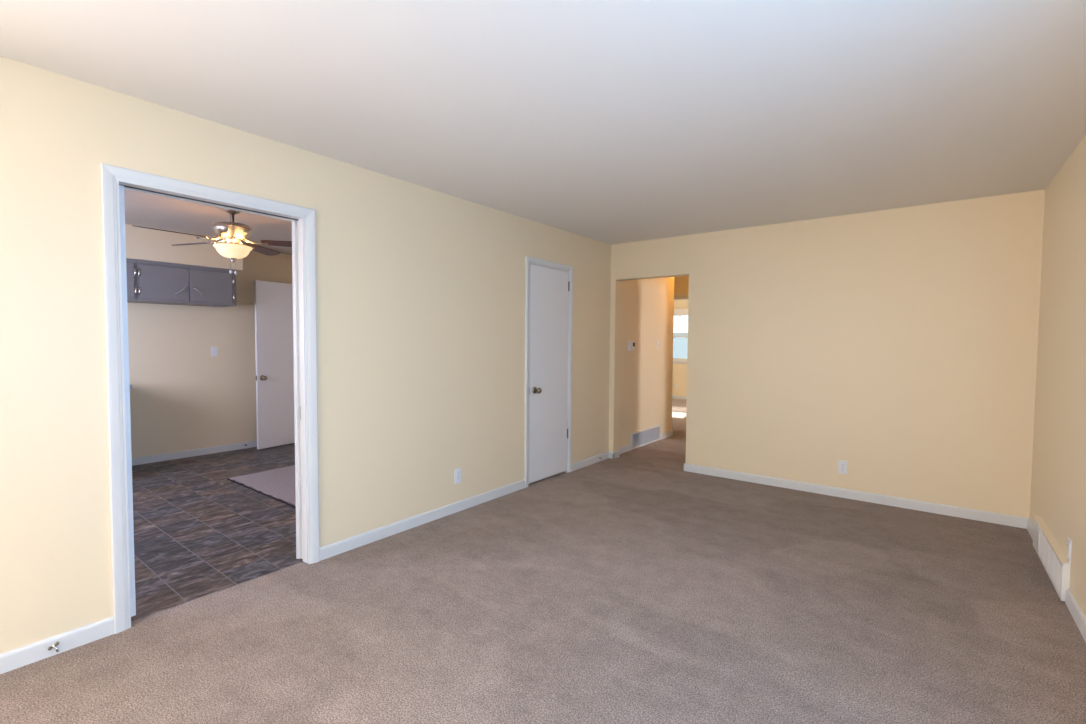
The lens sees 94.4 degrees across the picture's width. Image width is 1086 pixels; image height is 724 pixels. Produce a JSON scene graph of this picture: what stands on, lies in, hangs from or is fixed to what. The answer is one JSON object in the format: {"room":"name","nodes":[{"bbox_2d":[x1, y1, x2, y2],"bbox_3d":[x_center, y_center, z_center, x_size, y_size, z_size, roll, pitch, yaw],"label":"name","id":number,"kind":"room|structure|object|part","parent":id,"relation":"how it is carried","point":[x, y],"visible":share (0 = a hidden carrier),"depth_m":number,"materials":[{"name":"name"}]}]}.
{"room":"empty living room","nodes":[
{"label":"empty living room","id":0,"kind":"room"},
{"bbox_2d":[125,224,242,270],"bbox_3d":[-4.503,-1.158,4.587,0.480,0.323,3.063,2,3,38],"label":"soffit","id":1,"kind":"structure","parent":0,"point":[141,243],"depth_m":5.13,"materials":[{"name":"beige paint"}]},
{"bbox_2d":[127,250,292,457],"bbox_3d":[-4.441,-0.124,5.213,0.120,2.440,4.310,2,3,38],"label":"wall","id":2,"kind":"structure","parent":0,"point":[183,397],"depth_m":5.75,"materials":[{"name":"beige paint"}]},
{"bbox_2d":[126,258,136,301],"bbox_3d":[-4.419,-0.800,4.704,0.493,0.402,0.889,2,3,38],"label":"upper cabinet","id":3,"kind":"object","parent":2,"relation":"attached to","point":[130,263],"visible":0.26,"depth_m":4.89,"materials":[{"name":"grey paint"}]},
{"bbox_3d":[-4.122,-0.789,4.749,0.018,0.338,0.408,2,3,38],"label":"door","id":4,"kind":"part","parent":3,"relation":"part of","materials":[{"name":"grey paint"}]},
{"bbox_2d":[128,259,236,306],"bbox_3d":[-3.874,-0.825,5.410,0.493,0.402,0.894,2,3,38],"label":"upper cabinet","id":5,"kind":"object","parent":2,"relation":"attached to","point":[157,282],"visible":1,"depth_m":5.25,"materials":[{"name":"grey paint"}]},
{"bbox_3d":[-3.841,-0.803,5.112,0.018,0.338,0.409,2,3,38],"label":"door","id":6,"kind":"part","parent":5,"relation":"part of","materials":[{"name":"grey paint"}]},
{"bbox_3d":[-3.589,-0.815,5.439,0.018,0.338,0.408,2,3,38],"label":"door","id":7,"kind":"part","parent":5,"relation":"part of","materials":[{"name":"grey paint"}]},
{"bbox_2d":[209,305,226,306],"bbox_3d":[-3.620,-0.623,5.597,0.120,0.014,0.130,2,3,38],"label":"light","id":8,"kind":"object","parent":5,"relation":"attached to","point":[209,305],"visible":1,"depth_m":5.57,"materials":[{"name":"grey paint"}]},
{"bbox_2d":[132,440,256,465],"bbox_3d":[-3.793,1.030,6.001,0.013,0.078,2.098,2,3,38],"label":"baseboard","id":9,"kind":"structure","parent":2,"relation":"attached to","point":[223,448],"depth_m":5.72,"materials":[{"name":"white wood"}]},
{"bbox_2d":[211,347,217,356],"bbox_3d":[-3.841,-0.123,5.877,0.019,0.116,0.072,2,3,38],"label":"light switch","id":10,"kind":"object","parent":2,"relation":"attached to","point":[214,350],"visible":1,"depth_m":5.88,"materials":[{"name":"white plastic"}]},
{"bbox_2d":[0,56,673,653],"bbox_3d":[-1.042,-0.031,3.514,0.120,2.440,9.330,2,3,38],"label":"wall","id":11,"kind":"structure","parent":0,"point":[420,290],"depth_m":3.09,"materials":[{"name":"beige paint"}]},
{"bbox_2d":[119,185,135,616],"bbox_3d":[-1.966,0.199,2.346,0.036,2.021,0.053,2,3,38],"label":"door","id":12,"kind":"structure","parent":11,"relation":"in","point":[121,188],"depth_m":2.35,"materials":[{"name":"white paint"}]},
{"bbox_2d":[100,163,318,633],"bbox_3d":[-1.703,0.167,2.666,0.156,2.107,0.967,2,3,38],"label":"door frame","id":13,"kind":"structure","parent":11,"relation":"attached to","point":[111,177],"depth_m":2.49,"materials":[{"name":"white wood"}]},
{"bbox_3d":[-1.760,0.165,2.705,0.018,2.107,0.959,2,3,38],"label":"kitchen casing","id":14,"kind":"part","parent":13,"relation":"part of","materials":[{"name":"white wood"}]},
{"bbox_2d":[0,430,672,673],"bbox_3d":[-1.446,1.130,3.953,1.375,0.078,9.223,2,3,38],"label":"baseboard","id":15,"kind":"structure","parent":11,"relation":"attached to","point":[19,657],"depth_m":3.18,"materials":[{"name":"white wood"}]},
{"bbox_2d":[48,641,59,651],"bbox_3d":[-2.058,1.200,2.113,0.030,0.041,0.038,2,3,38],"label":"fitting","id":16,"kind":"object","parent":15,"relation":"attached to","point":[58,642],"visible":1,"depth_m":2.11,"materials":[{"name":"silver metal"}]},
{"bbox_2d":[454,468,460,483],"bbox_3d":[-0.667,0.893,3.941,0.009,0.116,0.072,2,3,38],"label":"wall outlet","id":17,"kind":"object","parent":11,"relation":"attached to","point":[457,472],"visible":1,"depth_m":3.93,"materials":[{"name":"white plastic"}]},
{"bbox_2d":[524,256,572,487],"bbox_3d":[0.049,0.090,4.860,0.063,2.101,0.731,2,3,38],"label":"door frame","id":18,"kind":"structure","parent":11,"relation":"attached to","point":[529,260],"depth_m":4.70,"materials":[{"name":"white wood"}]},
{"bbox_2d":[529,264,569,482],"bbox_3d":[0.078,0.109,4.840,0.110,2.014,0.634,2,3,38],"label":"door","id":19,"kind":"structure","parent":11,"relation":"in","point":[549,287],"depth_m":4.83,"materials":[{"name":"white paint"}]},
{"bbox_3d":[-0.048,0.264,4.650,0.066,0.055,0.055,2,3,38],"label":"knob","id":20,"kind":"part","parent":19,"relation":"part of","materials":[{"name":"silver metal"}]},
{"bbox_2d":[628,341,634,350],"bbox_3d":[1.085,-0.194,6.144,0.028,0.118,0.150,2,3,38],"label":"thermostat","id":21,"kind":"object","parent":11,"relation":"attached to","point":[631,344],"visible":1,"depth_m":6.12,"materials":[{"name":"white plastic"}]},
{"bbox_2d":[630,425,660,449],"bbox_3d":[1.347,0.973,6.550,0.020,0.208,0.844,2,3,38],"label":"air vent","id":22,"kind":"object","parent":11,"relation":"in","point":[646,436],"visible":1,"depth_m":6.52,"materials":[{"name":"white metal"}]},
{"bbox_2d":[0,398,1085,723],"bbox_3d":[0.331,1.170,5.432,7.247,0.100,13.733,2,3,38],"label":"floor","id":23,"kind":"structure","parent":0,"point":[634,587],"depth_m":2.46,"materials":[{"name":"beige carpet"}]},
{"bbox_2d":[228,465,295,507],"bbox_3d":[-2.113,1.124,4.776,1.497,0.016,1.060,2,3,38],"label":"kitchen mat","id":24,"kind":"object","parent":23,"relation":"on","point":[279,483],"visible":0.23,"depth_m":4.66,"materials":[{"name":"beige fabric"}]},
{"bbox_2d":[0,0,1085,254],"bbox_3d":[-1.596,-1.301,2.807,7.487,0.150,7.606,2,3,38],"label":"ceiling","id":25,"kind":"structure","parent":0,"point":[611,122],"depth_m":2.22,"materials":[{"name":"white paint"}]},
{"bbox_2d":[132,208,291,274],"bbox_3d":[-2.582,-1.003,4.093,1.263,0.566,1.215,2,3,38],"label":"ceiling fan","id":26,"kind":"object","parent":25,"relation":"hanging from","point":[233,233],"visible":0.98,"depth_m":4.08,"materials":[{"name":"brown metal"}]},
{"bbox_3d":[-2.812,-0.985,3.787,0.131,0.031,0.450,2,3,37],"label":"blade","id":27,"kind":"part","parent":26,"relation":"part of","materials":[{"name":"brown wood"}]},
{"bbox_3d":[-2.964,-1.006,4.275,0.450,0.031,0.131,1,3,19],"label":"blade","id":28,"kind":"part","parent":26,"relation":"part of","materials":[{"name":"brown wood"}]},
{"bbox_3d":[-2.553,-0.902,4.140,0.282,0.098,0.282,2,3,38],"label":"lamp shade","id":29,"kind":"part","parent":26,"relation":"part of","materials":[{"name":"beige glass"}]},
{"bbox_3d":[-2.300,-0.981,3.782,0.131,0.031,0.450,-1,3,-35],"label":"blade","id":30,"kind":"part","parent":26,"relation":"part of","materials":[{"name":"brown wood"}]},
{"bbox_3d":[-2.547,-1.016,4.571,0.131,0.031,0.450,0,2,1],"label":"blade","id":31,"kind":"part","parent":26,"relation":"part of","materials":[{"name":"brown wood"}]},
{"bbox_3d":[-2.137,-1.000,4.266,0.450,0.031,0.131,0,2,-17],"label":"blade","id":32,"kind":"part","parent":26,"relation":"part of","materials":[{"name":"brown wood"}]},
{"bbox_2d":[672,299,688,395],"bbox_3d":[3.737,-0.330,11.502,4.680,2.440,0.120,2,3,38],"label":"wall","id":33,"kind":"structure","parent":0,"point":[679,370],"depth_m":11.83,"materials":[{"name":"beige paint"}]},
{"bbox_2d":[672,395,686,399],"bbox_3d":[3.681,0.852,11.505,4.460,0.078,0.013,2,3,38],"label":"baseboard","id":34,"kind":"structure","parent":33,"relation":"attached to","point":[673,396],"depth_m":11.86,"materials":[{"name":"white"}]},
{"bbox_2d":[673,309,687,363],"bbox_3d":[3.199,-0.602,11.880,1.610,1.295,0.165,2,3,38],"label":"window","id":35,"kind":"structure","parent":33,"relation":"in","point":[677,312],"depth_m":11.79,"materials":[{"name":"white"}]},
{"bbox_3d":[3.158,0.009,11.858,1.610,0.075,0.045,2,3,38],"label":"sill","id":36,"kind":"part","parent":35,"relation":"part of","materials":[{"name":"white"}]},
{"bbox_3d":[3.195,-0.332,11.889,1.396,0.552,0.030,2,3,38],"label":"sash","id":37,"kind":"part","parent":35,"relation":"part of","materials":[{"name":"white"}]},
{"bbox_2d":[674,309,687,315],"bbox_3d":[3.185,-1.170,11.833,1.440,0.155,0.073,2,3,38],"label":"rolled blind","id":38,"kind":"object","parent":35,"relation":"attached to","point":[677,312],"depth_m":11.76,"materials":[{"name":"white fabric"}]},
{"bbox_2d":[674,276,688,294],"bbox_3d":[3.107,-0.167,7.466,8.617,2.440,0.120,2,3,38],"label":"wall","id":39,"kind":"structure","parent":0,"point":[681,283],"depth_m":8.04,"materials":[{"name":"beige paint"}]},
{"bbox_2d":[674,294,688,299],"bbox_3d":[2.270,-0.031,8.106,0.920,2.105,0.138,2,3,38],"label":"door frame","id":40,"kind":"structure","parent":39,"relation":"attached to","point":[679,296],"depth_m":8.04,"materials":[{"name":"white wood"}]},
{"bbox_3d":[2.233,-0.029,8.059,0.920,2.105,0.018,2,3,38],"label":"casing","id":41,"kind":"part","parent":40,"relation":"part of","materials":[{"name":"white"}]},
{"bbox_2d":[609,190,1044,517],"bbox_3d":[2.195,-0.059,4.731,3.757,2.440,0.120,2,3,38],"label":"wall","id":42,"kind":"structure","parent":0,"point":[898,345],"depth_m":4.22,"materials":[{"name":"beige paint"}]},
{"bbox_2d":[838,460,847,473],"bbox_3d":[2.606,0.913,4.367,0.072,0.116,0.009,2,3,38],"label":"wall outlet","id":43,"kind":"object","parent":42,"relation":"attached to","point":[842,465],"visible":1,"depth_m":4.37,"materials":[{"name":"white plastic"}]},
{"bbox_2d":[684,463,1027,528],"bbox_3d":[2.542,1.135,4.498,2.610,0.078,0.133,2,3,38],"label":"baseboard","id":44,"kind":"structure","parent":42,"relation":"attached to","point":[991,517],"depth_m":4.24,"materials":[{"name":"white wood"}]},
{"bbox_2d":[1030,135,1085,616],"bbox_3d":[1.293,0.106,0.589,0.120,2.440,7.546,2,3,38],"label":"wall","id":45,"kind":"structure","parent":0,"point":[1058,479],"depth_m":2.88,"materials":[{"name":"beige paint"}]},
{"bbox_2d":[1033,515,1069,600],"bbox_3d":[3.002,1.131,2.981,0.029,0.210,0.920,2,3,38],"label":"air vent","id":46,"kind":"object","parent":45,"relation":"in","point":[1054,560],"visible":1,"depth_m":2.86,"materials":[{"name":"white metal"}]},
{"bbox_2d":[1038,528,1042,558],"bbox_3d":[3.111,1.134,3.136,0.010,0.164,0.138,2,3,38],"label":"grille","id":47,"kind":"object","parent":46,"relation":"attached to","point":[1040,530],"depth_m":3.14,"materials":[{"name":"white metal"}]},
{"bbox_2d":[1042,535,1046,566],"bbox_3d":[3.025,1.138,3.024,0.010,0.164,0.138,2,3,38],"label":"grille","id":48,"kind":"object","parent":46,"relation":"attached to","point":[1044,543],"depth_m":3.03,"materials":[{"name":"white metal"}]},
{"bbox_2d":[1046,542,1051,575],"bbox_3d":[2.938,1.142,2.912,0.010,0.164,0.138,2,3,38],"label":"grille","id":49,"kind":"object","parent":46,"relation":"attached to","point":[1049,544],"depth_m":2.91,"materials":[{"name":"white metal"}]},
{"bbox_2d":[1050,550,1056,586],"bbox_3d":[2.852,1.146,2.800,0.010,0.164,0.138,2,3,38],"label":"grille","id":50,"kind":"object","parent":46,"relation":"attached to","point":[1053,577],"depth_m":2.80,"materials":[{"name":"white metal"}]},
{"bbox_2d":[1056,559,1061,595],"bbox_3d":[2.765,1.150,2.688,0.010,0.164,0.138,2,3,38],"label":"grille","id":51,"kind":"object","parent":46,"relation":"attached to","point":[1059,562],"depth_m":2.69,"materials":[{"name":"white metal"}]},
{"bbox_3d":[2.725,1.145,2.620,0.028,0.208,0.010,2,3,38],"label":"panel","id":52,"kind":"part","parent":46,"relation":"part of","materials":[{"name":"white metal"}]},
{"bbox_2d":[1027,518,1085,641],"bbox_3d":[1.269,1.282,0.726,0.013,0.078,7.426,2,3,38],"label":"baseboard","id":53,"kind":"structure","parent":45,"relation":"attached to","point":[1075,610],"depth_m":2.46,"materials":[{"name":"white wood"}]},
{"bbox_2d":[1066,537,1071,562],"bbox_3d":[2.746,0.981,2.624,0.009,0.116,0.072,2,3,38],"label":"wall outlet","id":54,"kind":"object","parent":45,"relation":"attached to","point":[1069,542],"visible":1,"depth_m":2.61,"materials":[{"name":"white plastic"}]},
{"bbox_3d":[-1.684,-0.127,5.732,3.610,2.440,0.120,2,3,38],"label":"wall","id":55,"kind":"structure","parent":0,"visible":0},
{"bbox_2d":[254,280,294,448],"bbox_3d":[-3.224,0.029,6.345,0.107,2.033,0.779,2,3,30],"label":"door","id":56,"kind":"structure","parent":55,"relation":"in","point":[273,301],"depth_m":6.21,"materials":[{"name":"white paint"}]},
{"label":"outside","id":57,"kind":"structure","parent":0,"visible":0},
{"bbox_3d":[22.617,0.756,34.153,120.000,0.150,58.367,2,3,38],"label":"ground","id":58,"kind":"structure","parent":57,"visible":0},
{"bbox_2d":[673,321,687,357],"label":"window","id":59,"kind":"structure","parent":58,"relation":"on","point":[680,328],"depth_m":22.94,"materials":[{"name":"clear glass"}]},
{"bbox_3d":[6.202,-0.473,22.978,1.230,0.910,0.025,2,3,38],"label":"pane","id":60,"kind":"part","parent":59,"relation":"part of","materials":[{"name":"clear glass"}]}
]}

